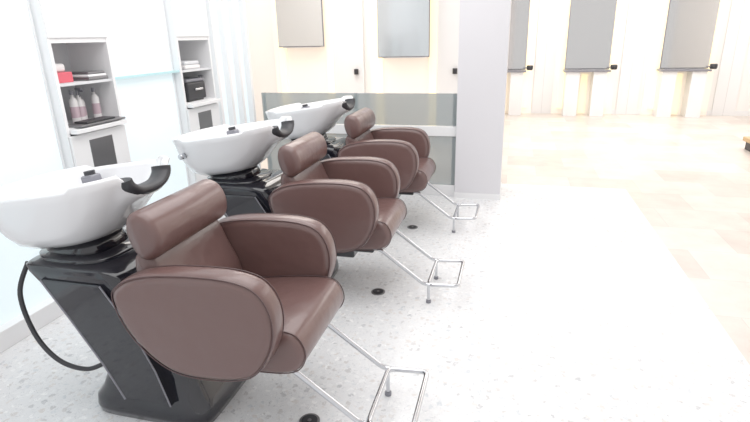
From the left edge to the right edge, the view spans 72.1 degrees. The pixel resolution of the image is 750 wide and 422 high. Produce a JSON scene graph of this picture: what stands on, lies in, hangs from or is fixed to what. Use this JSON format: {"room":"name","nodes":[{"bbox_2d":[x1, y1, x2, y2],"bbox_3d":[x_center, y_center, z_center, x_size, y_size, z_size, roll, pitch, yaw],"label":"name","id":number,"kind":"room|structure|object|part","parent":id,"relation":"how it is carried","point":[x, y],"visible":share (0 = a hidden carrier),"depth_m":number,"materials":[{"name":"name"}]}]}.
{"room":"salon","nodes":[
{"label":"salon","id":0,"kind":"room"},
{"bbox_2d":[245,0,370,121],"bbox_3d":[-0.517,-2.351,7.059,3.880,2.750,0.150,4,19,14],"label":"wall","id":1,"kind":"structure","parent":0,"point":[258,12],"depth_m":7.25,"materials":[{"name":"white paint"}]},
{"bbox_2d":[331,0,364,92],"bbox_3d":[-0.365,-2.191,6.965,0.440,2.500,0.042,4,19,14],"label":"wall panel","id":2,"kind":"object","parent":1,"relation":"attached to","point":[347,15],"visible":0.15,"depth_m":6.93,"materials":[{"name":"white laminate"}]},
{"bbox_2d":[436,0,459,92],"bbox_3d":[0.923,-2.112,6.641,0.440,2.500,0.042,4,19,14],"label":"leaf","id":3,"kind":"object","parent":1,"relation":"attached to","point":[448,10],"visible":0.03,"depth_m":6.61,"materials":[{"name":"white laminate"}]},
{"bbox_2d":[0,113,749,421],"bbox_3d":[1.069,-0.051,4.443,8.500,0.001,11.700,4,19,14],"label":"floor","id":4,"kind":"structure","parent":0,"point":[607,279],"depth_m":2.77,"materials":[{"name":"tile"}]},
{"bbox_2d":[0,0,65,352],"bbox_3d":[-1.789,-0.700,2.347,0.090,2.700,0.655,4,19,14],"label":"frosted glass panel","id":5,"kind":"object","parent":4,"relation":"on","point":[30,146],"visible":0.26,"depth_m":2.57,"materials":[{"name":"white glass"}]},
{"bbox_3d":[-1.760,0.531,2.764,0.090,0.100,0.655,4,19,14],"label":"sill","id":6,"kind":"part","parent":5,"relation":"part of","materials":[{"name":"white laminate"}]},
{"bbox_2d":[29,0,130,228],"bbox_3d":[-1.731,-0.876,2.863,0.350,2.700,0.430,4,19,14],"label":"shelving unit","id":7,"kind":"object","parent":4,"relation":"on","point":[72,34],"visible":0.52,"depth_m":2.90,"materials":[{"name":"white laminate"}]},
{"bbox_2d":[55,63,73,82],"bbox_3d":[-1.744,-0.749,2.801,0.130,0.100,0.110,4,19,14],"label":"box","id":8,"kind":"object","parent":7,"relation":"on","point":[64,77],"visible":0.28,"depth_m":2.79,"materials":[{"name":"red"}]},
{"bbox_3d":[-1.632,-1.536,2.608,0.026,1.250,0.422,4,19,14],"label":"door","id":9,"kind":"part","parent":7,"relation":"part of","materials":[{"name":"white laminate"}]},
{"bbox_2d":[68,90,80,122],"bbox_3d":[-1.711,-0.591,2.929,0.045,0.188,0.045,4,19,14],"label":"shampoo bottle","id":10,"kind":"object","parent":7,"relation":"on","point":[73,104],"visible":0.8,"depth_m":2.92,"materials":[{"name":"white"}]},
{"bbox_2d":[74,88,85,119],"bbox_3d":[-1.706,-0.613,2.980,0.057,0.196,0.045,4,19,14],"label":"shampoo bottle","id":11,"kind":"object","parent":7,"relation":"on","point":[79,100],"visible":0.75,"depth_m":2.97,"materials":[{"name":"white plastic"}]},
{"bbox_2d":[77,89,87,118],"bbox_3d":[-1.731,-0.626,3.042,0.057,0.182,0.045,4,19,14],"label":"shampoo bottle","id":12,"kind":"object","parent":7,"relation":"on","point":[82,90],"visible":0.4,"depth_m":3.03,"materials":[{"name":"white plastic"}]},
{"bbox_2d":[59,78,111,86],"bbox_3d":[-1.749,-0.728,2.919,0.275,0.015,0.390,4,19,14],"label":"shelf","id":13,"kind":"object","parent":7,"relation":"attached to","point":[108,81],"depth_m":2.93,"materials":[{"name":"white"}]},
{"bbox_2d":[72,71,107,80],"bbox_3d":[-1.674,-0.786,2.988,0.170,0.047,0.150,4,19,14],"label":"books","id":14,"kind":"object","parent":7,"relation":"on","point":[77,75],"visible":0.76,"depth_m":2.93,"materials":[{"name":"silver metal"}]},
{"bbox_2d":[68,116,124,127],"bbox_3d":[-1.612,-0.520,2.970,0.130,0.022,0.340,4,19,14],"label":"tray","id":15,"kind":"object","parent":7,"relation":"on","point":[103,119],"visible":0.86,"depth_m":2.91,"materials":[{"name":"silver metal"}]},
{"bbox_2d":[91,87,101,117],"bbox_3d":[-1.670,-0.643,3.080,0.045,0.188,0.045,4,19,14],"label":"shampoo bottle","id":16,"kind":"object","parent":7,"relation":"on","point":[95,102],"visible":0.84,"depth_m":3.07,"materials":[{"name":"white plastic"}]},
{"bbox_2d":[70,119,126,134],"bbox_3d":[-1.576,-0.486,2.955,0.049,0.025,0.390,4,19,14],"label":"shelf","id":17,"kind":"object","parent":7,"relation":"on","point":[121,123],"depth_m":2.93,"materials":[{"name":"white laminate"}]},
{"bbox_3d":[-1.590,-0.340,3.010,0.013,0.265,0.422,4,19,14],"label":"drawer","id":18,"kind":"part","parent":7,"relation":"part of","materials":[{"name":"white laminate"}]},
{"bbox_2d":[0,156,245,421],"bbox_3d":[-1.017,0.286,2.080,0.879,0.970,0.540,4,19,14],"label":"basin","id":19,"kind":"object","parent":4,"relation":"on","point":[77,217],"visible":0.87,"depth_m":1.91,"materials":[{"name":"white ceramic"}]},
{"bbox_3d":[-1.097,0.488,1.939,0.277,0.484,0.008,4,19,14],"label":"trim","id":20,"kind":"part","parent":19,"relation":"part of","materials":[{"name":"grey plastic"}]},
{"bbox_3d":[-1.119,-0.023,2.002,0.656,0.246,0.540,-5,17,17],"label":"bowl","id":21,"kind":"part","parent":19,"relation":"part of","materials":[{"name":"white ceramic"}]},
{"bbox_3d":[-0.874,0.502,1.883,0.215,0.482,0.006,4,19,14],"label":"trim","id":22,"kind":"part","parent":19,"relation":"part of","materials":[{"name":"grey plastic"}]},
{"bbox_2d":[101,0,189,205],"bbox_3d":[-1.518,-1.042,3.340,0.090,2.700,0.655,4,19,14],"label":"frosted glass panel","id":23,"kind":"object","parent":4,"relation":"on","point":[137,31],"visible":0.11,"depth_m":3.43,"materials":[{"name":"white glass"}]},
{"bbox_2d":[163,0,220,184],"bbox_3d":[-1.460,-1.218,3.856,0.350,2.700,0.430,4,19,14],"label":"shelving unit","id":24,"kind":"object","parent":4,"relation":"on","point":[187,22],"visible":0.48,"depth_m":3.86,"materials":[{"name":"white laminate"}]},
{"bbox_3d":[-1.361,-1.879,3.601,0.026,1.250,0.422,4,19,14],"label":"door","id":25,"kind":"part","parent":24,"relation":"part of","materials":[{"name":"white laminate"}]},
{"bbox_2d":[181,60,199,69],"bbox_3d":[-1.459,-1.107,3.905,0.180,0.058,0.200,4,19,14],"label":"folded towel","id":26,"kind":"object","parent":24,"relation":"on","point":[188,64],"visible":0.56,"depth_m":3.86,"materials":[{"name":"white fabric"}]},
{"bbox_2d":[183,77,205,101],"bbox_3d":[-1.455,-0.935,3.963,0.240,0.165,0.240,4,19,14],"label":"box","id":27,"kind":"object","parent":24,"relation":"on","point":[194,87],"visible":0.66,"depth_m":3.91,"materials":[{"name":"black plastic"}]},
{"bbox_3d":[-1.467,-1.002,3.943,0.210,0.025,0.230,4,19,14],"label":"lid","id":28,"kind":"part","parent":27,"relation":"part of","materials":[{"name":"grey plastic"}]},
{"bbox_2d":[182,67,209,72],"bbox_3d":[-1.478,-1.071,3.912,0.275,0.015,0.390,4,19,14],"label":"shelf","id":29,"kind":"object","parent":24,"relation":"attached to","point":[202,69],"depth_m":4.03,"materials":[{"name":"white"}]},
{"bbox_3d":[-1.312,-0.259,4.147,0.007,0.610,0.422,4,19,14],"label":"door","id":30,"kind":"part","parent":24,"relation":"part of","materials":[{"name":"white laminate"}]},
{"bbox_2d":[187,98,220,107],"bbox_3d":[-1.305,-0.828,3.949,0.049,0.025,0.390,4,19,14],"label":"shelf","id":31,"kind":"object","parent":24,"relation":"on","point":[204,103],"depth_m":3.94,"materials":[{"name":"white laminate"}]},
{"bbox_3d":[-1.319,-0.683,4.003,0.013,0.265,0.422,4,19,14],"label":"drawer","id":32,"kind":"part","parent":24,"relation":"part of","materials":[{"name":"white laminate"}]},
{"bbox_2d":[205,0,260,167],"bbox_3d":[-1.237,-1.398,4.370,0.090,2.700,0.735,4,19,14],"label":"curtain","id":33,"kind":"object","parent":4,"relation":"on","point":[227,19],"visible":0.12,"depth_m":4.41,"materials":[{"name":"white fabric"}]},
{"bbox_3d":[-1.262,-1.446,4.360,0.020,2.600,0.735,4,19,14],"label":"glass","id":34,"kind":"part","parent":33,"relation":"part of","materials":[{"name":"white"}]},
{"bbox_2d":[172,116,338,278],"bbox_3d":[-0.698,-0.061,3.081,0.879,0.970,0.540,4,19,14],"label":"basin","id":35,"kind":"object","parent":4,"relation":"on","point":[231,156],"visible":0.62,"depth_m":2.86,"materials":[{"name":"white ceramic"}]},
{"bbox_3d":[-1.056,-0.300,2.829,0.032,0.032,0.050,-5,17,17],"label":"knob","id":36,"kind":"part","parent":35,"relation":"part of","materials":[{"name":"silver metal"}]},
{"bbox_3d":[-0.800,-0.370,3.002,0.656,0.246,0.540,-5,17,17],"label":"bowl","id":37,"kind":"part","parent":35,"relation":"part of","materials":[{"name":"white ceramic"}]},
{"bbox_2d":[111,179,428,421],"bbox_3d":[-0.315,0.373,1.930,1.005,0.870,0.648,4,19,14],"label":"chair","id":38,"kind":"object","parent":4,"relation":"on","point":[234,298],"visible":1,"depth_m":1.73,"materials":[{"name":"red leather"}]},
{"bbox_3d":[-0.693,0.226,1.982,0.171,0.312,0.456,4,19,14],"label":"backrest","id":39,"kind":"part","parent":38,"relation":"part of","materials":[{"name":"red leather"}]},
{"bbox_3d":[-0.585,0.371,1.710,0.589,0.392,0.112,4,19,14],"label":"armrest","id":40,"kind":"part","parent":38,"relation":"part of","materials":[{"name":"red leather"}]},
{"bbox_3d":[-0.451,0.202,2.201,0.589,0.392,0.112,4,19,14],"label":"armrest","id":41,"kind":"part","parent":38,"relation":"part of","materials":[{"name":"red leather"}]},
{"bbox_3d":[-0.431,0.405,1.972,0.521,0.173,0.468,4,19,14],"label":"seat","id":42,"kind":"part","parent":38,"relation":"part of","materials":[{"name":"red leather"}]},
{"bbox_3d":[-0.213,0.647,1.816,0.400,0.211,0.021,4,19,14],"label":"footrest rail","id":43,"kind":"part","parent":38,"relation":"part of","materials":[{"name":"silver metal"}]},
{"bbox_3d":[-0.131,0.543,2.118,0.400,0.211,0.021,4,19,14],"label":"footrest rail","id":44,"kind":"part","parent":38,"relation":"part of","materials":[{"name":"silver metal"}]},
{"bbox_3d":[0.053,0.701,2.107,0.016,0.095,0.016,4,19,14],"label":"stub leg","id":45,"kind":"part","parent":38,"relation":"part of","materials":[{"name":"silver metal"}]},
{"bbox_2d":[270,0,334,92],"bbox_3d":[-0.969,-2.246,7.014,0.960,2.600,0.225,4,19,14],"label":"station","id":46,"kind":"object","parent":4,"relation":"on","point":[302,29],"visible":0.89,"depth_m":7.03,"materials":[{"name":"white"}]},
{"bbox_2d":[275,0,324,47],"bbox_3d":[-0.985,-2.781,6.817,0.656,1.180,0.195,4,19,14],"label":"mirror","id":47,"kind":"object","parent":46,"relation":"attached to","point":[300,23],"depth_m":6.82,"materials":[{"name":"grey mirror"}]},
{"bbox_2d":[299,413,319,421],"bbox_3d":[-0.253,0.808,1.986,0.080,0.007,0.080,4,19,14],"label":"floor drain","id":48,"kind":"object","parent":4,"relation":"on","point":[310,417],"visible":1,"depth_m":1.99,"materials":[{"name":"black metal"}]},
{"bbox_2d":[265,95,354,160],"bbox_3d":[-0.384,-0.406,4.078,0.879,0.970,0.540,4,19,14],"label":"basin","id":49,"kind":"object","parent":4,"relation":"on","point":[321,117],"visible":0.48,"depth_m":3.82,"materials":[{"name":"white ceramic"}]},
{"bbox_3d":[-0.486,-0.715,3.999,0.656,0.246,0.540,-5,17,17],"label":"bowl","id":50,"kind":"part","parent":49,"relation":"part of","materials":[{"name":"white ceramic"}]},
{"bbox_2d":[268,132,464,303],"bbox_3d":[0.002,0.027,2.931,1.005,0.870,0.648,4,19,14],"label":"chair","id":51,"kind":"object","parent":4,"relation":"on","point":[355,197],"visible":0.94,"depth_m":2.71,"materials":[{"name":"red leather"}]},
{"bbox_3d":[-0.377,-0.120,2.984,0.171,0.312,0.456,4,19,14],"label":"backrest","id":52,"kind":"part","parent":51,"relation":"part of","materials":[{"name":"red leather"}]},
{"bbox_3d":[-0.268,0.025,2.711,0.589,0.392,0.112,4,19,14],"label":"armrest","id":53,"kind":"part","parent":51,"relation":"part of","materials":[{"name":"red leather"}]},
{"bbox_3d":[-0.135,-0.144,3.202,0.589,0.392,0.112,4,19,14],"label":"armrest","id":54,"kind":"part","parent":51,"relation":"part of","materials":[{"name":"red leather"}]},
{"bbox_3d":[-0.115,0.058,2.974,0.521,0.173,0.468,4,19,14],"label":"seat","id":55,"kind":"part","parent":51,"relation":"part of","materials":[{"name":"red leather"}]},
{"bbox_3d":[0.104,0.300,2.817,0.400,0.211,0.021,4,19,14],"label":"footrest rail","id":56,"kind":"part","parent":51,"relation":"part of","materials":[{"name":"silver metal"}]},
{"bbox_3d":[0.186,0.196,3.119,0.400,0.211,0.021,4,19,14],"label":"footrest rail","id":57,"kind":"part","parent":51,"relation":"part of","materials":[{"name":"silver metal"}]},
{"bbox_3d":[0.295,0.449,2.833,0.016,0.095,0.016,4,19,14],"label":"stub leg","id":58,"kind":"part","parent":51,"relation":"part of","materials":[{"name":"silver metal"}]},
{"bbox_2d":[371,288,384,294],"bbox_3d":[0.018,0.466,2.980,0.080,0.007,0.080,4,19,14],"label":"floor drain","id":59,"kind":"object","parent":4,"relation":"on","point":[377,291],"visible":1,"depth_m":2.97,"materials":[{"name":"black metal"}]},
{"bbox_2d":[369,0,437,125],"bbox_3d":[0.387,-2.163,6.673,0.980,2.600,0.225,4,19,14],"label":"station","id":60,"kind":"object","parent":4,"relation":"on","point":[403,33],"visible":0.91,"depth_m":6.63,"materials":[{"name":"white"}]},
{"bbox_2d":[377,0,429,57],"bbox_3d":[0.372,-2.627,6.500,0.676,1.330,0.195,4,19,14],"label":"mirror","id":61,"kind":"object","parent":60,"relation":"attached to","point":[403,26],"depth_m":6.51,"materials":[{"name":"grey"}]},
{"bbox_2d":[338,107,479,232],"bbox_3d":[0.294,-0.320,3.933,1.005,0.870,0.648,4,19,14],"label":"chair","id":62,"kind":"object","parent":4,"relation":"on","point":[408,148],"visible":0.8,"depth_m":3.73,"materials":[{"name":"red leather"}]},
{"bbox_3d":[-0.084,-0.467,3.986,0.171,0.312,0.456,4,19,14],"label":"backrest","id":63,"kind":"part","parent":62,"relation":"part of","materials":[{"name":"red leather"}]},
{"bbox_3d":[0.024,-0.322,3.714,0.589,0.392,0.112,4,19,14],"label":"armrest","id":64,"kind":"part","parent":62,"relation":"part of","materials":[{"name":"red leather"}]},
{"bbox_3d":[0.158,-0.491,4.205,0.589,0.392,0.112,4,19,14],"label":"armrest","id":65,"kind":"part","parent":62,"relation":"part of","materials":[{"name":"red leather"}]},
{"bbox_3d":[0.177,-0.288,3.976,0.521,0.173,0.468,4,19,14],"label":"seat","id":66,"kind":"part","parent":62,"relation":"part of","materials":[{"name":"red leather"}]},
{"bbox_3d":[0.396,-0.046,3.820,0.400,0.211,0.021,4,19,14],"label":"footrest rail","id":67,"kind":"part","parent":62,"relation":"part of","materials":[{"name":"silver metal"}]},
{"bbox_3d":[0.478,-0.150,4.122,0.400,0.211,0.021,4,19,14],"label":"footrest rail","id":68,"kind":"part","parent":62,"relation":"part of","materials":[{"name":"silver metal"}]},
{"bbox_2d":[407,225,417,228],"bbox_3d":[0.289,0.123,3.973,0.080,0.007,0.080,4,19,14],"label":"floor drain","id":69,"kind":"object","parent":4,"relation":"on","point":[409,226],"visible":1,"depth_m":3.97,"materials":[{"name":"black metal"}]},
{"bbox_2d":[414,184,454,195],"bbox_3d":[-0.164,-0.244,4.942,1.845,0.100,0.040,4,19,14],"label":"rail","id":70,"kind":"object","parent":4,"relation":"on","point":[448,190],"visible":0.29,"depth_m":4.73,"materials":[{"name":"white metal"}]},
{"bbox_2d":[267,139,289,169],"bbox_3d":[-0.941,-0.554,5.047,0.252,0.305,0.012,4,19,14],"label":"glass","id":71,"kind":"object","parent":70,"relation":"on","point":[272,160],"depth_m":5.07,"materials":[{"name":"grey"}]},
{"bbox_2d":[428,136,455,184],"bbox_3d":[0.605,-0.456,4.659,0.242,0.447,0.012,4,19,14],"label":"glass","id":72,"kind":"object","parent":70,"relation":"on","point":[442,152],"depth_m":4.65,"materials":[{"name":"grey glass"}]},
{"bbox_2d":[326,124,455,136],"bbox_3d":[-0.177,-0.758,4.768,1.845,0.085,0.040,4,19,14],"label":"rail","id":73,"kind":"object","parent":72,"relation":"on","point":[338,128],"visible":0.23,"depth_m":4.59,"materials":[{"name":"white laminate"}]},
{"bbox_2d":[261,93,456,125],"bbox_3d":[-0.181,-0.935,4.708,1.845,0.280,0.012,4,19,14],"label":"glass","id":74,"kind":"object","parent":73,"relation":"on","point":[427,109],"visible":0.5,"depth_m":4.61,"materials":[{"name":"grey"}]},
{"bbox_2d":[454,187,500,199],"bbox_3d":[0.965,-0.200,4.813,0.410,0.050,0.430,4,19,14],"label":"plinth","id":75,"kind":"object","parent":4,"relation":"on","point":[456,194],"visible":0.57,"depth_m":4.62,"materials":[{"name":"white laminate"}]},
{"bbox_2d":[505,0,538,114],"bbox_3d":[2.310,-3.015,9.057,1.020,2.600,0.360,4,19,14],"label":"station","id":76,"kind":"object","parent":4,"relation":"on","point":[524,13],"visible":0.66,"depth_m":9.07,"materials":[{"name":"white"}]},
{"bbox_3d":[2.545,-2.128,9.305,0.220,0.750,0.290,4,19,14],"label":"leg panel","id":77,"kind":"part","parent":76,"relation":"part of","materials":[{"name":"white laminate"}]},
{"bbox_2d":[507,70,525,72],"bbox_3d":[2.318,-2.504,9.215,0.740,0.030,0.330,4,19,14],"label":"console shelf","id":78,"kind":"object","parent":76,"relation":"attached to","point":[508,71],"depth_m":9.04,"materials":[{"name":"grey plastic"}]},
{"bbox_3d":[2.297,-3.317,8.935,0.716,1.670,0.010,4,19,14],"label":"mirror frame","id":79,"kind":"part","parent":76,"relation":"part of","materials":[{"name":"grey plastic"}]},
{"bbox_2d":[508,0,529,68],"bbox_3d":[2.294,-3.313,8.924,0.700,1.650,0.025,4,19,14],"label":"mirror","id":80,"kind":"object","parent":76,"relation":"on","point":[519,20],"depth_m":8.94,"materials":[{"name":"silver glass"}]},
{"bbox_2d":[551,0,624,115],"bbox_3d":[3.636,-2.934,8.724,1.020,2.600,0.360,4,19,14],"label":"station","id":81,"kind":"object","parent":4,"relation":"on","point":[589,31],"visible":1,"depth_m":8.80,"materials":[{"name":"white"}]},
{"bbox_3d":[3.445,-2.072,9.079,0.220,0.750,0.290,4,19,14],"label":"leg panel","id":82,"kind":"part","parent":81,"relation":"part of","materials":[{"name":"white laminate"}]},
{"bbox_2d":[563,69,610,71],"bbox_3d":[3.644,-2.422,8.882,0.740,0.030,0.330,4,19,14],"label":"console shelf","id":83,"kind":"object","parent":81,"relation":"attached to","point":[564,70],"depth_m":8.78,"materials":[{"name":"grey plastic"}]},
{"bbox_2d":[565,0,616,69],"bbox_3d":[3.642,-3.253,8.669,0.716,1.680,0.195,4,19,14],"label":"mirror","id":84,"kind":"object","parent":81,"relation":"on","point":[589,24],"depth_m":8.68,"materials":[{"name":"grey glass"}]},
{"bbox_3d":[3.871,-2.046,8.971,0.220,0.750,0.290,4,19,14],"label":"leg panel","id":85,"kind":"part","parent":81,"relation":"part of","materials":[{"name":"white laminate"}]},
{"bbox_2d":[640,0,726,117],"bbox_3d":[5.088,-2.844,8.358,1.020,2.600,0.360,4,19,14],"label":"station","id":86,"kind":"object","parent":4,"relation":"on","point":[685,37],"visible":1,"depth_m":8.46,"materials":[{"name":"white"}]},
{"bbox_3d":[4.897,-1.983,8.713,0.220,0.750,0.290,4,19,14],"label":"leg panel","id":87,"kind":"part","parent":86,"relation":"part of","materials":[{"name":"white laminate"}]},
{"bbox_2d":[657,68,711,71],"bbox_3d":[5.096,-2.333,8.516,0.740,0.030,0.330,4,19,14],"label":"console shelf","id":88,"kind":"object","parent":86,"relation":"attached to","point":[658,69],"depth_m":8.42,"materials":[{"name":"grey plastic"}]},
{"bbox_2d":[660,0,719,68],"bbox_3d":[5.094,-3.164,8.304,0.716,1.680,0.195,4,19,14],"label":"mirror","id":89,"kind":"object","parent":86,"relation":"on","point":[687,29],"depth_m":8.32,"materials":[{"name":"grey"}]},
{"bbox_3d":[5.323,-1.957,8.606,0.220,0.750,0.290,4,19,14],"label":"leg panel","id":90,"kind":"part","parent":86,"relation":"part of","materials":[{"name":"white laminate"}]},
{"bbox_2d":[743,136,749,151],"bbox_3d":[4.659,-0.754,6.034,0.470,0.150,0.450,4,19,14],"label":"wooden platform","id":91,"kind":"object","parent":4,"relation":"on","point":[746,139],"visible":1,"depth_m":6.20,"materials":[{"name":"brown wood"}]},
{"bbox_2d":[454,0,511,194],"bbox_3d":[0.935,-1.479,4.380,0.400,2.750,0.420,4,19,14],"label":"pillar","id":92,"kind":"structure","parent":0,"point":[484,25],"depth_m":4.33,"materials":[{"name":"white paint"}]},
{"bbox_2d":[531,0,749,110],"bbox_3d":[4.346,-3.045,8.770,4.620,2.750,0.150,4,19,14],"label":"wall","id":93,"kind":"structure","parent":0,"point":[743,99],"depth_m":8.62,"materials":[{"name":"white paint"}]},
{"bbox_2d":[531,0,559,112],"bbox_3d":[3.023,-2.885,9.090,0.340,2.300,0.020,4,19,14],"label":"leaf","id":94,"kind":"object","parent":93,"relation":"attached to","point":[545,13],"visible":1,"depth_m":9.12,"materials":[{"name":"white laminate"}]},
{"bbox_2d":[615,0,651,113],"bbox_3d":[4.407,-2.800,8.742,0.340,2.300,0.020,4,19,14],"label":"leaf","id":95,"kind":"object","parent":93,"relation":"attached to","point":[634,5],"visible":1,"depth_m":8.79,"materials":[{"name":"white laminate"}]},
{"bbox_2d":[531,109,749,115],"bbox_3d":[4.414,-1.752,9.108,4.500,0.080,0.015,4,19,14],"label":"baseboard","id":96,"kind":"structure","parent":93,"relation":"attached to","point":[736,113],"depth_m":8.68,"materials":[{"name":"white laminate"}]},
{"bbox_2d":[711,0,749,115],"bbox_3d":[5.869,-2.710,8.374,0.340,2.300,0.020,4,19,14],"label":"leaf","id":97,"kind":"object","parent":93,"relation":"attached to","point":[736,9],"visible":1,"depth_m":8.44,"materials":[{"name":"white laminate"}]},
{"bbox_2d":[722,0,744,115],"bbox_3d":[5.866,-2.706,8.364,0.006,2.300,0.002,4,19,14],"label":"joint","id":98,"kind":"object","parent":97,"relation":"attached to","point":[744,0],"visible":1,"depth_m":8.43,"materials":[{"name":"white"}]}
]}

